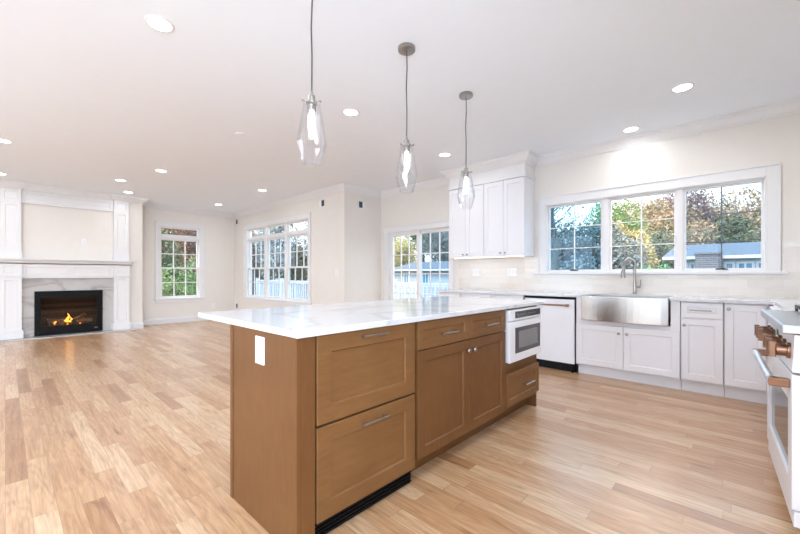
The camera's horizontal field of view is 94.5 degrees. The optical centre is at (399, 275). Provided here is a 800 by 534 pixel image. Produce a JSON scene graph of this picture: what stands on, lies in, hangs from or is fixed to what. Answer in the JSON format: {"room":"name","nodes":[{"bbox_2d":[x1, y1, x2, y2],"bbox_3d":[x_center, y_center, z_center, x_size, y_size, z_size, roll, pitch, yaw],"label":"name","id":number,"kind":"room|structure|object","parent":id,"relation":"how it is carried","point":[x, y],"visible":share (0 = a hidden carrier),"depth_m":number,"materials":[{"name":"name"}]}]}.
{"room":"kitchen","nodes":[
{"label":"kitchen","id":0,"kind":"room"},
{"bbox_2d":[0,188,141,330],"bbox_3d":[-6.532,-0.255,7.288,0.500,2.780,2.340,0,0,43],"label":"wall","id":1,"kind":"structure","parent":0,"point":[46,231],"depth_m":7.21,"materials":[{"name":"beige paint"}]},
{"bbox_2d":[0,187,129,259],"bbox_3d":[-6.311,-0.919,7.088,0.093,1.215,1.844,0,0,43],"label":"overmantel","id":2,"kind":"object","parent":1,"relation":"attached to","point":[11,199],"visible":0.9,"depth_m":6.86,"materials":[{"name":"white paint"}]},
{"bbox_2d":[0,179,134,201],"bbox_3d":[-6.283,-1.587,7.062,0.173,0.113,2.006,0,0,43],"label":"trim","id":3,"kind":"structure","parent":1,"relation":"attached to","point":[3,183],"depth_m":6.97,"materials":[{"name":"white paint"}]},
{"bbox_2d":[0,257,134,339],"bbox_3d":[-6.267,0.402,7.047,0.214,1.426,1.980,0,0,43],"label":"fireplace mantel","id":4,"kind":"object","parent":1,"relation":"attached to","point":[12,270],"visible":1,"depth_m":6.83,"materials":[{"name":"white paint"}]},
{"bbox_2d":[0,257,134,261],"bbox_3d":[-6.267,-0.296,7.047,0.214,0.029,1.980,0,0,43],"label":"shelf","id":5,"kind":"object","parent":4,"relation":"attached to","point":[11,259],"depth_m":6.81,"materials":[{"name":"white paint"}]},
{"bbox_2d":[22,278,112,336],"bbox_3d":[-6.335,0.578,7.110,0.029,1.075,1.320,0,0,43],"label":"fireplace surround","id":6,"kind":"object","parent":1,"relation":"attached to","point":[29,285],"visible":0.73,"depth_m":7.00,"materials":[{"name":"grey stone"}]},
{"bbox_2d":[34,290,102,335],"bbox_3d":[-6.471,0.699,7.234,0.442,0.812,0.976,0,0,43],"label":"fireplace insert","id":7,"kind":"object","parent":1,"relation":"in","point":[55,312],"visible":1,"depth_m":7.23,"materials":[{"name":"black metal"}]},
{"bbox_2d":[45,322,91,326],"bbox_3d":[-6.472,0.963,7.235,0.200,0.025,0.680,0,0,43],"label":"tray","id":8,"kind":"object","parent":7,"relation":"on","point":[65,323],"depth_m":7.14,"materials":[{"name":"black metal"}]},
{"bbox_2d":[81,239,85,244],"bbox_3d":[-6.206,-0.655,7.263,0.009,0.120,0.075,0,0,43],"label":"outlet","id":9,"kind":"object","parent":1,"relation":"attached to","point":[83,241],"visible":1,"depth_m":7.26,"materials":[{"name":"white plastic"}]},
{"bbox_2d":[142,208,234,318],"bbox_3d":[-6.854,-0.255,7.419,0.150,2.780,6.950,0,0,43],"label":"wall","id":10,"kind":"structure","parent":0,"point":[219,231],"depth_m":9.39,"materials":[{"name":"beige paint"}]},
{"bbox_2d":[131,315,207,328],"bbox_3d":[-3.226,1.067,7.701,5.208,0.135,2.465,0,0,32],"label":"baseboard","id":11,"kind":"structure","parent":10,"relation":"attached to","point":[137,325],"depth_m":8.69,"materials":[{"name":"white paint"}]},
{"bbox_2d":[154,221,205,302],"bbox_3d":[-5.334,-0.309,8.982,0.170,1.910,1.120,0,0,43],"label":"window","id":12,"kind":"structure","parent":10,"relation":"in","point":[199,239],"depth_m":8.98,"materials":[{"name":"white paint"}]},
{"bbox_2d":[235,192,338,309],"bbox_3d":[-2.774,-0.255,8.460,4.680,2.780,0.150,0,0,43],"label":"wall","id":13,"kind":"structure","parent":0,"point":[325,219],"depth_m":7.33,"materials":[{"name":"beige paint"}]},
{"bbox_2d":[242,212,311,305],"bbox_3d":[-2.864,-0.314,8.489,3.110,1.920,0.170,0,0,43],"label":"window","id":14,"kind":"structure","parent":13,"relation":"in","point":[248,240],"depth_m":8.47,"materials":[{"name":"white paint"}]},
{"bbox_2d":[319,200,323,206],"bbox_3d":[-1.522,-1.395,7.177,0.172,0.130,0.009,0,0,43],"label":"wall plate","id":15,"kind":"object","parent":13,"relation":"attached to","point":[321,202],"visible":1,"depth_m":7.17,"materials":[{"name":"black plastic"}]},
{"bbox_2d":[339,191,380,302],"bbox_3d":[-0.749,-0.255,7.090,0.150,2.780,0.920,0,0,43],"label":"wall","id":16,"kind":"structure","parent":0,"point":[359,228],"depth_m":6.96,"materials":[{"name":"beige paint"}]},
{"bbox_2d":[359,201,365,208],"bbox_3d":[-0.712,-1.335,7.012,0.009,0.130,0.172,0,0,43],"label":"wall plate","id":17,"kind":"object","parent":16,"relation":"attached to","point":[361,204],"visible":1,"depth_m":7.01,"materials":[{"name":"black plastic"}]},
{"bbox_2d":[0,0,799,212],"bbox_3d":[-2.494,-1.695,4.065,11.100,0.100,8.020,0,0,43],"label":"ceiling","id":18,"kind":"structure","parent":0,"point":[92,95],"depth_m":3.19,"materials":[{"name":"paint"}]},
{"bbox_2d":[0,138,12,143],"bbox_3d":[-4.843,-1.640,4.513,0.172,0.008,0.172,0,0,43],"label":"recessed light","id":19,"kind":"object","parent":18,"relation":"in","point":[1,140],"visible":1,"depth_m":4.53,"materials":[{"name":"white plastic"}]},
{"bbox_2d":[144,15,174,32],"bbox_3d":[-1.571,-1.640,2.418,0.172,0.008,0.172,0,0,43],"label":"recessed light","id":20,"kind":"object","parent":18,"relation":"in","point":[158,23],"visible":1,"depth_m":2.41,"materials":[{"name":"white plastic"}]},
{"bbox_2d":[155,169,167,171],"bbox_3d":[-3.746,-1.640,5.801,0.172,0.008,0.172,0,0,43],"label":"recessed light","id":21,"kind":"object","parent":18,"relation":"in","point":[158,170],"visible":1,"depth_m":5.78,"materials":[{"name":"white"}]},
{"bbox_2d":[235,132,244,136],"bbox_3d":[-1.858,-1.639,4.305,0.110,0.010,0.110,0,0,43],"label":"cap","id":22,"kind":"object","parent":18,"relation":"attached to","point":[236,133],"visible":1,"depth_m":4.29,"materials":[{"name":"paint"}]},
{"bbox_2d":[297,0,325,166],"bbox_3d":[-0.479,-1.122,2.007,0.153,1.046,0.153,0,0,43],"label":"pendant lamp","id":23,"kind":"object","parent":18,"relation":"hanging from","point":[311,103],"visible":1,"depth_m":2.00,"materials":[{"name":"clear glass"}]},
{"bbox_2d":[302,91,320,112],"bbox_3d":[-0.483,-0.943,1.999,0.103,0.105,0.095,0,0,43],"label":"socket","id":24,"kind":"object","parent":23,"relation":"attached to","point":[311,103],"depth_m":1.99,"materials":[{"name":"silver metal"}]},
{"bbox_2d":[342,108,358,115],"bbox_3d":[-0.495,-1.640,3.727,0.172,0.008,0.172,0,0,43],"label":"recessed light","id":25,"kind":"object","parent":18,"relation":"in","point":[349,111],"visible":1,"depth_m":3.72,"materials":[{"name":"white"}]},
{"bbox_2d":[396,42,416,188],"bbox_3d":[0.048,-1.122,2.669,0.153,1.046,0.153,0,0,43],"label":"pendant lamp","id":26,"kind":"object","parent":18,"relation":"hanging from","point":[406,49],"visible":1,"depth_m":2.66,"materials":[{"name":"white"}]},
{"bbox_2d":[400,137,413,152],"bbox_3d":[0.044,-0.943,2.660,0.103,0.105,0.095,0,0,43],"label":"socket","id":27,"kind":"object","parent":26,"relation":"attached to","point":[406,146],"depth_m":2.65,"materials":[{"name":"silver metal"}]},
{"bbox_2d":[438,152,450,156],"bbox_3d":[0.609,-1.640,5.036,0.172,0.008,0.172,0,0,43],"label":"recessed light","id":28,"kind":"object","parent":18,"relation":"in","point":[444,154],"visible":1,"depth_m":5.01,"materials":[{"name":"white"}]},
{"bbox_2d":[459,91,472,193],"bbox_3d":[0.599,-1.122,3.359,0.153,1.046,0.153,0,0,43],"label":"pendant lamp","id":29,"kind":"object","parent":18,"relation":"hanging from","point":[465,95],"visible":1,"depth_m":3.35,"materials":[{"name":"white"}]},
{"bbox_2d":[461,166,471,177],"bbox_3d":[0.595,-0.943,3.350,0.103,0.105,0.095,0,0,43],"label":"socket","id":30,"kind":"object","parent":29,"relation":"attached to","point":[465,173],"depth_m":3.34,"materials":[{"name":"silver metal"}]},
{"bbox_2d":[622,126,639,132],"bbox_3d":[2.596,-1.640,4.159,0.172,0.008,0.172,0,0,43],"label":"recessed light","id":31,"kind":"object","parent":18,"relation":"in","point":[632,128],"visible":1,"depth_m":4.16,"materials":[{"name":"white"}]},
{"bbox_2d":[670,82,694,92],"bbox_3d":[2.471,-1.640,3.235,0.172,0.008,0.172,0,0,43],"label":"recessed light","id":32,"kind":"object","parent":18,"relation":"in","point":[686,86],"visible":1,"depth_m":3.23,"materials":[{"name":"white plastic"}]},
{"bbox_2d":[0,320,799,533],"bbox_3d":[-2.494,1.185,4.065,11.100,0.100,8.020,0,0,43],"label":"floor","id":33,"kind":"structure","parent":0,"point":[123,432],"depth_m":2.33,"materials":[{"name":"brown wood"}]},
{"bbox_2d":[0,328,136,341],"bbox_3d":[-6.232,1.125,7.045,0.269,0.019,1.995,0,0,43],"label":"hearth","id":34,"kind":"object","parent":33,"relation":"on","point":[131,329],"visible":1,"depth_m":6.96,"materials":[{"name":"grey stone"}]},
{"bbox_2d":[230,324,314,533],"bbox_3d":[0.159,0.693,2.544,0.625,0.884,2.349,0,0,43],"label":"island end panel","id":35,"kind":"object","parent":33,"relation":"on","point":[272,404],"visible":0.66,"depth_m":1.59,"materials":[{"name":"brown wood"}]},
{"bbox_2d":[255,336,264,364],"bbox_3d":[-0.637,0.340,1.679,0.082,0.125,0.009,0,0,43],"label":"outlet","id":36,"kind":"object","parent":35,"relation":"attached to","point":[259,341],"visible":1,"depth_m":1.67,"materials":[{"name":"white plastic"}]},
{"bbox_2d":[257,342,260,357],"bbox_3d":[-0.639,0.340,1.677,0.034,0.068,0.004,0,0,43],"label":"receptacle","id":37,"kind":"object","parent":36,"relation":"attached to","point":[258,343],"depth_m":1.68,"materials":[{"name":"white paint"}]},
{"bbox_2d":[315,322,414,533],"bbox_3d":[-0.331,0.692,1.960,0.616,0.882,0.632,0,0,43],"label":"base cabinet","id":38,"kind":"object","parent":33,"relation":"on","point":[365,379],"visible":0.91,"depth_m":1.73,"materials":[{"name":"brown wood"}]},
{"bbox_2d":[439,292,461,296],"bbox_3d":[0.926,0.693,5.693,0.385,0.884,0.617,0,0,43],"label":"base cabinet","id":39,"kind":"object","parent":33,"relation":"on","point":[440,293],"visible":0.03,"depth_m":5.49,"materials":[{"name":"white paint"}]},
{"bbox_2d":[411,310,505,471],"bbox_3d":[0.244,0.693,2.574,0.616,0.884,1.014,0,0,43],"label":"base cabinet","id":40,"kind":"object","parent":33,"relation":"on","point":[460,361],"visible":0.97,"depth_m":2.31,"materials":[{"name":"brown wood"}]},
{"bbox_2d":[198,296,543,338],"bbox_3d":[0.025,0.236,2.717,1.100,0.030,2.430,0,0,43],"label":"countertop","id":41,"kind":"structure","parent":40,"relation":"on","point":[303,321],"depth_m":2.14,"materials":[{"name":"white stone"}]},
{"bbox_2d":[461,293,525,299],"bbox_3d":[1.415,0.693,5.234,0.945,0.884,0.617,0,0,43],"label":"base cabinet","id":42,"kind":"object","parent":33,"relation":"on","point":[476,295],"visible":0.05,"depth_m":4.99,"materials":[{"name":"white paint"}]},
{"bbox_2d":[493,305,538,423],"bbox_3d":[0.795,0.693,3.155,0.624,0.884,0.579,0,0,43],"label":"base cabinet","id":43,"kind":"object","parent":33,"relation":"on","point":[522,376],"visible":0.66,"depth_m":2.96,"materials":[{"name":"brown wood"}]},
{"bbox_2d":[505,306,540,363],"bbox_3d":[0.840,0.460,3.117,0.482,0.395,0.577,0,0,43],"label":"microwave","id":44,"kind":"object","parent":43,"relation":"in","point":[523,325],"visible":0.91,"depth_m":2.90,"materials":[{"name":"white metal"}]},
{"bbox_2d":[526,394,535,406],"bbox_3d":[0.966,0.693,3.405,0.584,0.884,0.020,0,0,43],"label":"island end panel","id":45,"kind":"object","parent":33,"relation":"on","point":[531,401],"visible":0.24,"depth_m":3.22,"materials":[{"name":"brown wood"}]},
{"bbox_2d":[525,295,576,372],"bbox_3d":[1.977,0.693,4.675,0.610,0.883,0.636,0,0,43],"label":"dishwasher","id":46,"kind":"object","parent":33,"relation":"on","point":[558,314],"visible":0.57,"depth_m":4.41,"materials":[{"name":"white enameled metal"},{"name":"brushed copper"},{"name":"black plastic"}]},
{"bbox_2d":[576,297,681,389],"bbox_3d":[2.569,0.693,4.138,0.961,0.884,0.638,0,0,43],"label":"base cabinet","id":47,"kind":"object","parent":33,"relation":"on","point":[640,353],"visible":0.82,"depth_m":3.89,"materials":[{"name":"white paint"}]},
{"bbox_2d":[681,301,723,396],"bbox_3d":[3.043,0.693,3.705,0.316,0.884,0.620,0,0,43],"label":"base cabinet","id":48,"kind":"object","parent":33,"relation":"on","point":[702,323],"visible":0.84,"depth_m":3.51,"materials":[{"name":"white paint"}]},
{"bbox_2d":[724,303,768,403],"bbox_3d":[3.269,0.693,3.496,0.292,0.884,0.617,0,0,43],"label":"base cabinet","id":49,"kind":"object","parent":33,"relation":"on","point":[744,379],"visible":0.73,"depth_m":3.32,"materials":[{"name":"white paint"}]},
{"bbox_2d":[769,305,781,309],"bbox_3d":[3.163,0.693,2.689,0.655,0.884,1.930,0,0,43],"label":"base cabinet","id":50,"kind":"object","parent":33,"relation":"on","point":[771,307],"visible":0.1,"depth_m":2.92,"materials":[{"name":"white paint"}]},
{"bbox_2d":[436,289,799,310],"bbox_3d":[1.865,0.236,3.920,4.239,0.030,1.951,0,0,43],"label":"countertop","id":51,"kind":"structure","parent":50,"relation":"on","point":[782,303],"depth_m":3.70,"materials":[{"name":"white stone"}]},
{"bbox_2d":[581,294,670,325],"bbox_3d":[2.502,0.366,4.087,0.810,0.268,0.535,0,0,43],"label":"sink","id":52,"kind":"object","parent":51,"relation":"in","point":[630,309],"visible":0.88,"depth_m":3.87,"materials":[{"name":"metal"}]},
{"bbox_2d":[620,258,640,293],"bbox_3d":[2.666,0.007,4.297,0.248,0.428,0.084,0,0,-9],"label":"faucet","id":53,"kind":"object","parent":51,"relation":"on","point":[635,286],"visible":0.99,"depth_m":4.30,"materials":[{"name":"silver metal"}]},
{"bbox_2d":[752,304,799,527],"bbox_3d":[2.135,0.651,1.690,0.722,0.968,0.905,0,0,40],"label":"range","id":54,"kind":"object","parent":33,"relation":"on","point":[780,338],"visible":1,"depth_m":1.68,"materials":[{"name":"white metal"}]},
{"bbox_2d":[761,309,799,334],"bbox_3d":[2.151,0.225,1.676,0.680,0.040,0.905,0,0,40],"label":"cooktop","id":55,"kind":"object","parent":54,"relation":"in","point":[787,322],"depth_m":1.76,"materials":[{"name":"stone"}]},
{"bbox_2d":[381,113,799,305],"bbox_3d":[1.904,-0.255,5.336,6.420,2.780,0.150,0,0,43],"label":"wall","id":56,"kind":"structure","parent":0,"point":[775,140],"depth_m":4.20,"materials":[{"name":"beige paint"}]},
{"bbox_2d":[3,98,799,217],"bbox_3d":[-2.494,-1.587,4.065,10.800,0.115,7.720,0,0,43],"label":"trim","id":57,"kind":"structure","parent":56,"relation":"attached to","point":[789,107],"depth_m":4.67,"materials":[{"name":"white paint"}]},
{"bbox_2d":[384,220,453,299],"bbox_3d":[0.341,0.103,6.769,1.638,2.064,0.157,0,0,43],"label":"door","id":58,"kind":"structure","parent":56,"relation":"in","point":[390,233],"depth_m":6.84,"materials":[{"name":"white paint"}]},
{"bbox_2d":[449,184,483,258],"bbox_3d":[1.101,-0.805,5.737,0.618,1.070,0.361,0,0,43],"label":"upper cabinet","id":59,"kind":"object","parent":56,"relation":"attached to","point":[466,211],"visible":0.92,"depth_m":5.62,"materials":[{"name":"white paint"}]},
{"bbox_2d":[484,177,534,257],"bbox_3d":[1.554,-0.805,5.312,0.618,1.070,0.361,0,0,43],"label":"upper cabinet","id":60,"kind":"object","parent":56,"relation":"attached to","point":[509,205],"visible":1,"depth_m":5.17,"materials":[{"name":"white paint"}]},
{"bbox_2d":[455,256,518,258],"bbox_3d":[1.287,-0.266,5.482,1.140,0.006,0.020,0,0,43],"label":"light strip","id":61,"kind":"object","parent":60,"relation":"attached to","point":[505,256],"visible":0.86,"depth_m":5.47,"materials":[{"name":"beige"}]},
{"bbox_2d":[440,150,539,190],"bbox_3d":[1.308,-1.493,5.503,1.456,0.302,0.419,0,0,43],"label":"trim","id":62,"kind":"structure","parent":60,"relation":"attached to","point":[521,164],"depth_m":5.26,"materials":[{"name":"white paint"}]},
{"bbox_2d":[459,241,799,298],"bbox_3d":[2.526,-0.053,4.644,4.265,0.549,0.007,0,0,43],"label":"backsplash","id":63,"kind":"structure","parent":56,"relation":"attached to","point":[493,276],"depth_m":4.36,"materials":[{"name":"tile"}]},
{"bbox_2d":[472,269,480,275],"bbox_3d":[1.209,-0.050,5.867,0.165,0.115,0.009,0,0,43],"label":"wall plate","id":64,"kind":"object","parent":63,"relation":"attached to","point":[475,272],"visible":1,"depth_m":5.86,"materials":[{"name":"white plastic"}]},
{"bbox_2d":[507,268,517,275],"bbox_3d":[1.658,-0.050,5.446,0.165,0.115,0.009,0,0,43],"label":"wall plate","id":65,"kind":"object","parent":63,"relation":"attached to","point":[510,271],"visible":1,"depth_m":5.44,"materials":[{"name":"white plastic"}]},
{"bbox_2d":[534,163,788,273],"bbox_3d":[2.841,-0.549,4.413,2.470,1.070,0.175,0,0,43],"label":"window","id":66,"kind":"structure","parent":56,"relation":"in","point":[769,175],"depth_m":4.13,"materials":[{"name":"white paint"}]},
{"label":"outside","id":67,"kind":"structure","parent":0,"visible":0},
{"bbox_3d":[7.864,0.485,30.322,150.000,4.439,135.000,0,0,43],"label":"ground","id":68,"kind":"structure","parent":67,"visible":0},
{"bbox_2d":[161,228,195,295],"bbox_3d":[-10.396,0.280,15.225,3.579,4.742,3.341,0,0,-30],"label":"tree","id":69,"kind":"object","parent":68,"relation":"on","point":[168,259],"visible":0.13,"depth_m":15.20,"materials":[{"name":"green plant"}]},
{"bbox_2d":[162,269,194,295],"bbox_3d":[-8.856,1.048,13.175,2.356,3.094,2.724,0,0,8],"label":"shrub","id":70,"kind":"object","parent":68,"relation":"on","point":[166,273],"visible":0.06,"depth_m":13.51,"materials":[{"name":"green plant"}]},
{"bbox_2d":[161,228,196,285],"bbox_3d":[-11.909,-0.706,17.973,4.672,6.716,4.031,0,0,43],"label":"tree","id":71,"kind":"object","parent":68,"relation":"on","point":[185,233],"visible":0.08,"depth_m":18.18,"materials":[{"name":"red plant"}]},
{"bbox_2d":[162,255,196,295],"bbox_3d":[-8.261,0.865,14.988,2.339,3.550,2.727,0,0,11],"label":"shrub","id":72,"kind":"object","parent":68,"relation":"on","point":[193,286],"visible":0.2,"depth_m":14.40,"materials":[{"name":"green plant"}]},
{"bbox_2d":[164,229,196,276],"bbox_3d":[-11.533,-1.062,21.053,4.857,7.288,5.054,0,0,-10],"label":"tree","id":73,"kind":"object","parent":68,"relation":"on","point":[193,251],"visible":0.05,"depth_m":19.45,"materials":[{"name":"green plant"}]},
{"bbox_2d":[252,246,275,280],"bbox_3d":[-12.016,-0.387,31.219,5.109,6.157,5.760,0,0,43],"label":"tree","id":74,"kind":"object","parent":68,"relation":"on","point":[257,246],"visible":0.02,"depth_m":30.35,"materials":[{"name":"green plant"}]},
{"bbox_2d":[252,230,276,294],"bbox_3d":[-8.800,-1.964,22.420,2.821,9.000,2.941,0,0,-18],"label":"tree","id":75,"kind":"object","parent":68,"relation":"on","point":[254,235],"visible":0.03,"depth_m":22.52,"materials":[{"name":"green plant"}]},
{"bbox_2d":[255,224,294,279],"bbox_3d":[-9.339,-1.745,26.448,3.483,8.681,3.648,0,0,43],"label":"tree","id":76,"kind":"object","parent":68,"relation":"on","point":[259,263],"visible":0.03,"depth_m":26.52,"materials":[{"name":"green plant"}]},
{"bbox_2d":[252,223,301,296],"bbox_3d":[-6.493,-1.870,19.976,2.689,9.026,2.529,0,0,43],"label":"tree","id":77,"kind":"object","parent":68,"relation":"on","point":[280,229],"visible":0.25,"depth_m":19.66,"materials":[{"name":"green plant"}]},
{"bbox_2d":[270,237,307,297],"bbox_3d":[-6.760,0.000,23.354,3.320,5.136,2.647,0,0,-18],"label":"tree","id":78,"kind":"object","parent":68,"relation":"on","point":[293,262],"visible":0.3,"depth_m":22.91,"materials":[{"name":"green plant"}]},
{"bbox_2d":[272,237,307,279],"bbox_3d":[-8.041,-0.368,30.906,5.173,6.039,4.655,0,0,43],"label":"tree","id":79,"kind":"object","parent":68,"relation":"on","point":[300,237],"visible":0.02,"depth_m":30.33,"materials":[{"name":"green plant"}]},
{"bbox_2d":[295,221,307,264],"bbox_3d":[-5.375,-1.612,24.693,3.477,8.445,3.405,0,0,-9],"label":"tree","id":80,"kind":"object","parent":68,"relation":"on","point":[307,221],"visible":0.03,"depth_m":24.38,"materials":[{"name":"green plant"}]},
{"bbox_2d":[302,222,307,280],"bbox_3d":[-4.565,-1.478,20.929,2.545,8.300,2.093,0,0,43],"label":"tree","id":81,"kind":"object","parent":68,"relation":"on","point":[305,223],"visible":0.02,"depth_m":21.04,"materials":[{"name":"green plant"}]},
{"bbox_2d":[394,236,424,266],"bbox_3d":[0.370,-0.934,39.256,3.809,7.014,3.913,0,0,43],"label":"tree","id":82,"kind":"object","parent":68,"relation":"on","point":[397,259],"visible":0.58,"depth_m":38.52,"materials":[{"name":"green plant"}]},
{"bbox_2d":[402,233,433,261],"bbox_3d":[2.671,-3.881,47.095,6.095,10.556,7.257,0,0,23],"label":"tree","id":83,"kind":"object","parent":68,"relation":"on","point":[414,237],"visible":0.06,"depth_m":46.57,"materials":[{"name":"green plant"}]},
{"bbox_2d":[394,261,448,298],"bbox_3d":[4.571,0.760,27.905,9.200,3.750,6.730,0,0,43],"label":"house","id":84,"kind":"structure","parent":68,"relation":"on","point":[444,264],"depth_m":27.04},
{"bbox_2d":[422,231,448,261],"bbox_3d":[4.902,-1.968,37.492,5.972,8.490,5.815,0,0,24],"label":"tree","id":85,"kind":"object","parent":68,"relation":"on","point":[445,237],"visible":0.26,"depth_m":37.10,"materials":[{"name":"green plant"}]},
{"bbox_2d":[422,231,448,255],"bbox_3d":[5.284,-3.124,44.269,6.849,9.230,5.620,0,0,-12],"label":"tree","id":86,"kind":"object","parent":68,"relation":"on","point":[448,231],"visible":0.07,"depth_m":43.96,"materials":[{"name":"green plant"}]},
{"bbox_2d":[551,220,582,269],"bbox_3d":[7.551,-0.241,20.120,4.738,5.838,4.589,0,0,5],"label":"tree","id":87,"kind":"object","parent":68,"relation":"on","point":[559,241],"visible":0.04,"depth_m":18.74,"materials":[{"name":"green plant"}]},
{"bbox_2d":[551,205,592,269],"bbox_3d":[7.203,-1.544,17.307,3.314,8.486,3.264,0,0,-33],"label":"tree","id":88,"kind":"object","parent":68,"relation":"on","point":[554,237],"visible":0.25,"depth_m":17.12,"materials":[{"name":"green plant"}]},
{"bbox_2d":[560,217,639,266],"bbox_3d":[11.845,-0.437,22.231,5.241,6.283,5.707,0,0,9],"label":"tree","id":89,"kind":"object","parent":68,"relation":"on","point":[583,231],"visible":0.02,"depth_m":21.42,"materials":[{"name":"green plant"}]},
{"bbox_2d":[551,219,651,269],"bbox_3d":[9.300,-0.043,17.558,4.262,5.576,4.834,0,0,43],"label":"tree","id":90,"kind":"object","parent":68,"relation":"on","point":[618,256],"visible":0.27,"depth_m":16.83,"materials":[{"name":"green plant"}]},
{"bbox_2d":[578,199,656,251],"bbox_3d":[12.559,-1.175,21.709,3.760,7.776,3.943,0,0,21],"label":"tree","id":91,"kind":"object","parent":68,"relation":"on","point":[616,215],"visible":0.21,"depth_m":21.54,"materials":[{"name":"green plant"}]},
{"bbox_2d":[590,220,659,268],"bbox_3d":[11.075,0.001,18.367,3.067,5.543,2.985,0,0,-6],"label":"tree","id":92,"kind":"object","parent":68,"relation":"on","point":[645,237],"visible":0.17,"depth_m":17.69,"materials":[{"name":"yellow plant"}]},
{"bbox_2d":[619,198,647,233],"bbox_3d":[17.722,-2.172,28.425,5.402,8.345,4.766,0,0,0],"label":"tree","id":93,"kind":"object","parent":68,"relation":"on","point":[632,207],"visible":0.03,"depth_m":28.69,"materials":[{"name":"green plant"}]},
{"bbox_2d":[637,263,672,268],"bbox_3d":[9.596,1.004,13.792,2.100,3.317,1.845,0,0,-12],"label":"shrub","id":94,"kind":"object","parent":68,"relation":"on","point":[665,266],"visible":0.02,"depth_m":13.41,"materials":[{"name":"green plant"}]},
{"bbox_2d":[626,196,707,249],"bbox_3d":[16.965,-1.331,23.731,4.926,7.661,5.159,0,0,7],"label":"tree","id":95,"kind":"object","parent":68,"relation":"on","point":[650,212],"visible":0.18,"depth_m":23.47,"materials":[{"name":"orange plant"}]},
{"bbox_2d":[648,220,688,268],"bbox_3d":[14.204,-0.113,19.664,3.057,5.661,2.917,0,0,-34],"label":"tree","id":96,"kind":"object","parent":68,"relation":"on","point":[661,250],"visible":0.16,"depth_m":19.35,"materials":[{"name":"green plant"}]},
{"bbox_2d":[643,190,735,237],"bbox_3d":[21.035,-2.300,27.578,6.126,8.269,5.743,0,0,41],"label":"tree","id":97,"kind":"object","parent":68,"relation":"on","point":[702,208],"visible":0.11,"depth_m":25.86,"materials":[{"name":"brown plant"}]},
{"bbox_2d":[686,219,725,244],"bbox_3d":[18.781,-0.570,23.407,3.977,5.982,4.678,0,0,34],"label":"tree","id":98,"kind":"object","parent":68,"relation":"on","point":[707,234],"visible":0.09,"depth_m":22.58,"materials":[{"name":"green plant"}]},
{"bbox_2d":[662,242,760,268],"bbox_3d":[16.777,0.655,14.051,10.200,4.160,8.050,0,0,43],"label":"house","id":99,"kind":"structure","parent":68,"relation":"on","point":[747,254],"depth_m":13.84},
{"bbox_2d":[686,189,756,231],"bbox_3d":[24.105,-2.764,27.878,5.938,8.073,5.861,0,0,2],"label":"tree","id":100,"kind":"object","parent":68,"relation":"on","point":[712,198],"visible":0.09,"depth_m":27.36,"materials":[{"name":"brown plant"}]},
{"bbox_2d":[709,211,754,243],"bbox_3d":[20.549,-0.833,22.588,4.335,6.500,4.042,0,0,-22],"label":"tree","id":101,"kind":"object","parent":68,"relation":"on","point":[735,224],"visible":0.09,"depth_m":22.24,"materials":[{"name":"green plant"}]},
{"bbox_2d":[713,185,760,238],"bbox_3d":[24.025,-2.072,24.491,5.646,7.993,6.110,0,0,40],"label":"tree","id":102,"kind":"object","parent":68,"relation":"on","point":[755,197],"visible":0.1,"depth_m":24.10,"materials":[{"name":"green plant"}]},
{"bbox_2d":[738,213,760,242],"bbox_3d":[21.713,-0.527,20.895,4.681,6.151,5.239,0,0,43],"label":"tree","id":103,"kind":"object","parent":68,"relation":"on","point":[755,236],"visible":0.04,"depth_m":20.87,"materials":[{"name":"green plant"}]},
{"bbox_3d":[-1.680,2.055,11.265,11.740,1.560,0.140,0,0,43],"label":"footing","id":104,"kind":"object","parent":68,"relation":"on","visible":0},
{"bbox_3d":[-2.544,1.230,10.410,12.050,0.090,2.990,0,0,43],"label":"deck","id":105,"kind":"object","parent":104,"relation":"on","visible":0},
{"bbox_2d":[256,278,448,298],"bbox_3d":[-1.608,0.645,11.445,12.130,1.080,0.130,0,0,43],"label":"deck railing","id":106,"kind":"object","parent":105,"relation":"on","point":[298,286],"visible":0.12,"depth_m":13.21,"materials":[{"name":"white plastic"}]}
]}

